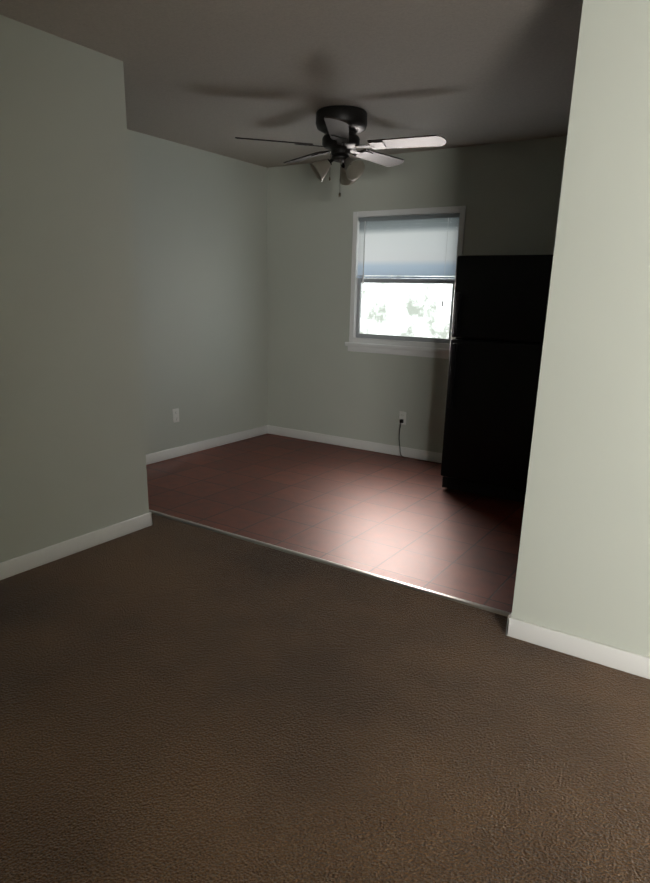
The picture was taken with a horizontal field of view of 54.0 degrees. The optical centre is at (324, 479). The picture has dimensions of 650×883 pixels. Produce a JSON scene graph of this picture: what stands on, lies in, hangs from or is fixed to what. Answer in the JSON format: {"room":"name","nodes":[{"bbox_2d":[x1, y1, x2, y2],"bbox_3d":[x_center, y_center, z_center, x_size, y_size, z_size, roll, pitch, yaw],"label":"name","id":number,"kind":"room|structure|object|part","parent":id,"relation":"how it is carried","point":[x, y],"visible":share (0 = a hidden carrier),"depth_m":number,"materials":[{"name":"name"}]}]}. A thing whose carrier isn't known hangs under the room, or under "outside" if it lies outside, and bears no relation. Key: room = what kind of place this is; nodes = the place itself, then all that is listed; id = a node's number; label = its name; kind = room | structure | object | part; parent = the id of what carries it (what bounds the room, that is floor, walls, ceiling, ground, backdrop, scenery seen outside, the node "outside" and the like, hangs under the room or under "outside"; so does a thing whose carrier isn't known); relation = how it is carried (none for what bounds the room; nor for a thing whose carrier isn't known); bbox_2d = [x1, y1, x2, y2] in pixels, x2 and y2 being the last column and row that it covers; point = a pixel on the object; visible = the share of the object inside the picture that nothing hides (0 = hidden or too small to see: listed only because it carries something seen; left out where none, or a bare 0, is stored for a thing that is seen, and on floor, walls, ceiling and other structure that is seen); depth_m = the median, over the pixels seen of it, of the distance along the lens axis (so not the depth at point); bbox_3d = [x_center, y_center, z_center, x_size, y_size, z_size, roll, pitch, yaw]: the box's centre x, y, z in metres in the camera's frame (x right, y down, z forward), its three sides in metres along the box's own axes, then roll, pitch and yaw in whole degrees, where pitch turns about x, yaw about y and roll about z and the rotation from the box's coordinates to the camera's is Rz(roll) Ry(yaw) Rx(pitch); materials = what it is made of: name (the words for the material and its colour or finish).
{"room":"living room","nodes":[
{"label":"living room","id":0,"kind":"room"},
{"bbox_2d":[0,15,148,562],"bbox_3d":[-2.652,-0.280,1.243,0.140,2.440,5.687,12,19,32],"label":"wall","id":1,"kind":"structure","parent":0,"point":[72,452],"depth_m":3.11,"materials":[{"name":"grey paint"}]},
{"bbox_2d":[0,512,151,579],"bbox_3d":[-2.574,0.846,1.594,0.013,0.085,5.560,12,19,32],"label":"baseboard","id":2,"kind":"structure","parent":1,"relation":"attached to","point":[28,561],"depth_m":3.38,"materials":[{"name":"white wood"}]},
{"bbox_2d":[127,129,267,453],"bbox_3d":[-1.264,-1.393,5.172,0.140,2.440,2.657,12,19,32],"label":"wall","id":3,"kind":"structure","parent":0,"point":[199,220],"depth_m":5.32,"materials":[{"name":"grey paint"}]},
{"bbox_2d":[172,408,178,422],"bbox_3d":[-1.247,-0.540,5.339,0.008,0.115,0.070,12,19,32],"label":"electrical outlet","id":4,"kind":"object","parent":3,"relation":"attached to","point":[175,412],"visible":1,"depth_m":5.33,"materials":[{"name":"white plastic"}]},
{"bbox_2d":[146,425,267,464],"bbox_3d":[-1.266,-0.234,5.405,0.013,0.085,2.517,12,19,32],"label":"baseboard","id":5,"kind":"structure","parent":3,"relation":"attached to","point":[163,455],"depth_m":5.67,"materials":[{"name":"white wood"}]},
{"bbox_2d":[0,0,582,167],"bbox_3d":[0.034,-1.394,0.746,6.946,0.100,8.344,12,19,32],"label":"ceiling","id":6,"kind":"structure","parent":0,"point":[216,76],"depth_m":3.13,"materials":[{"name":"white paint"}]},
{"bbox_2d":[235,105,445,196],"bbox_3d":[0.133,-2.038,4.025,1.258,0.492,1.240,12,19,32],"label":"fan","id":7,"kind":"object","parent":6,"relation":"hanging from","point":[341,127],"visible":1,"depth_m":3.90,"materials":[{"name":"black metal"}]},
{"bbox_2d":[0,514,649,882],"bbox_3d":[-0.709,1.294,0.452,6.946,0.050,5.862,12,19,32],"label":"floor carpet","id":8,"kind":"object","parent":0,"point":[181,702],"depth_m":2.06,"materials":[{"name":"brown carpet"}]},
{"bbox_2d":[149,509,510,616],"bbox_3d":[0.617,0.558,2.984,5.966,0.008,0.040,12,19,32],"label":"threshold strip","id":9,"kind":"object","parent":8,"relation":"on","point":[438,594],"depth_m":3.30,"materials":[{"name":"silver metal"}]},
{"bbox_2d":[146,433,524,612],"bbox_3d":[1.301,0.312,3.990,6.246,0.048,2.482,12,19,32],"label":"floor","id":10,"kind":"structure","parent":0,"point":[412,521],"depth_m":4.20,"materials":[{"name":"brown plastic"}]},
{"bbox_2d":[441,254,553,502],"bbox_3d":[1.353,-0.720,4.518,0.750,1.636,0.779,12,19,32],"label":"fridge","id":11,"kind":"object","parent":10,"relation":"on","point":[500,305],"visible":0.79,"depth_m":4.25,"materials":[{"name":"black metal"}]},
{"bbox_3d":[0.884,-0.875,4.343,0.028,0.770,0.047,12,19,32],"label":"handle","id":12,"kind":"part","parent":11,"relation":"part of","materials":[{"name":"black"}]},
{"bbox_3d":[1.176,-0.439,4.329,0.750,0.974,0.065,12,19,32],"label":"door","id":13,"kind":"part","parent":11,"relation":"part of","materials":[{"name":"black metal"}]},
{"bbox_3d":[1.202,-0.705,4.284,0.726,1.490,0.008,12,19,32],"label":"panel","id":14,"kind":"part","parent":11,"relation":"part of","materials":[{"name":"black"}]},
{"bbox_3d":[1.194,-1.171,4.116,0.750,0.528,0.065,12,19,32],"label":"door","id":15,"kind":"part","parent":11,"relation":"part of","materials":[{"name":"black metal"}]},
{"bbox_2d":[267,136,566,452],"bbox_3d":[1.976,-1.143,4.583,5.966,2.440,0.140,12,19,32],"label":"wall","id":16,"kind":"structure","parent":0,"point":[322,379],"depth_m":5.54,"materials":[{"name":"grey paint"}]},
{"bbox_2d":[268,425,441,462],"bbox_3d":[1.907,0.004,4.851,5.966,0.085,0.013,12,19,32],"label":"baseboard","id":17,"kind":"structure","parent":16,"relation":"attached to","point":[370,446],"depth_m":5.85,"materials":[{"name":"white wood"}]},
{"bbox_2d":[344,342,449,353],"bbox_3d":[0.631,-1.125,5.421,1.060,0.034,0.065,12,19,32],"label":"window sill","id":18,"kind":"structure","parent":16,"relation":"attached to","point":[406,348],"depth_m":5.39,"materials":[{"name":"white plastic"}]},
{"bbox_2d":[348,206,465,358],"bbox_3d":[0.667,-1.629,5.311,1.020,1.155,0.100,12,19,32],"label":"window","id":19,"kind":"structure","parent":16,"relation":"in","point":[461,210],"depth_m":5.36,"materials":[{"name":"white plastic"}]},
{"bbox_3d":[0.629,-1.086,5.429,1.020,0.045,0.010,12,19,32],"label":"window apron","id":20,"kind":"part","parent":19,"relation":"part of","materials":[{"name":"white wood"}]},
{"bbox_3d":[0.677,-1.669,5.313,0.850,0.930,0.031,12,19,32],"label":"glass","id":21,"kind":"part","parent":19,"relation":"part of","materials":[{"name":"clear glass"}]},
{"bbox_3d":[0.677,-1.669,5.313,0.910,0.990,0.053,12,19,32],"label":"window sash","id":22,"kind":"part","parent":19,"relation":"part of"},
{"bbox_2d":[357,213,459,278],"bbox_3d":[0.660,-1.900,5.210,0.902,0.481,0.026,12,19,32],"label":"window blinds","id":23,"kind":"object","parent":19,"relation":"attached to","point":[417,250],"visible":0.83,"depth_m":5.19,"materials":[{"name":"white fabric"}]},
{"bbox_2d":[362,217,448,305],"bbox_3d":[0.639,-1.779,5.231,0.757,0.665,0.012,12,19,32],"label":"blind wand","id":24,"kind":"object","parent":23,"relation":"hanging from","point":[363,259],"visible":0.98,"depth_m":5.37,"materials":[{"name":"white plastic"}]},
{"bbox_2d":[399,411,440,463],"bbox_3d":[0.949,-0.330,5.391,0.765,0.415,0.054,12,19,32],"label":"electrical outlet","id":25,"kind":"object","parent":16,"relation":"attached to","point":[402,417],"visible":0.77,"depth_m":5.54,"materials":[{"name":"white plastic"}]},
{"bbox_2d":[511,0,649,656],"bbox_3d":[2.308,-0.229,1.477,3.518,2.440,0.140,12,19,32],"label":"wall","id":26,"kind":"structure","parent":0,"point":[583,567],"depth_m":2.27,"materials":[{"name":"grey paint"}]},
{"bbox_2d":[506,613,511,635],"bbox_3d":[0.809,0.596,2.732,0.013,0.085,0.166,12,19,32],"label":"baseboard","id":27,"kind":"structure","parent":26,"relation":"attached to","point":[509,616],"depth_m":2.67,"materials":[{"name":"white wood"}]},
{"bbox_2d":[507,617,649,678],"bbox_3d":[2.175,0.905,1.785,3.391,0.085,0.013,12,19,32],"label":"baseboard","id":28,"kind":"structure","parent":26,"relation":"attached to","point":[604,654],"depth_m":2.51,"materials":[{"name":"white wood"}]},
{"label":"outside","id":29,"kind":"structure","parent":0,"visible":0},
{"bbox_2d":[360,219,454,338],"bbox_3d":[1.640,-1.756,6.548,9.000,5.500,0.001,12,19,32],"label":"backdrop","id":30,"kind":"structure","parent":29,"point":[416,297],"depth_m":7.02,"materials":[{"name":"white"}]}
]}

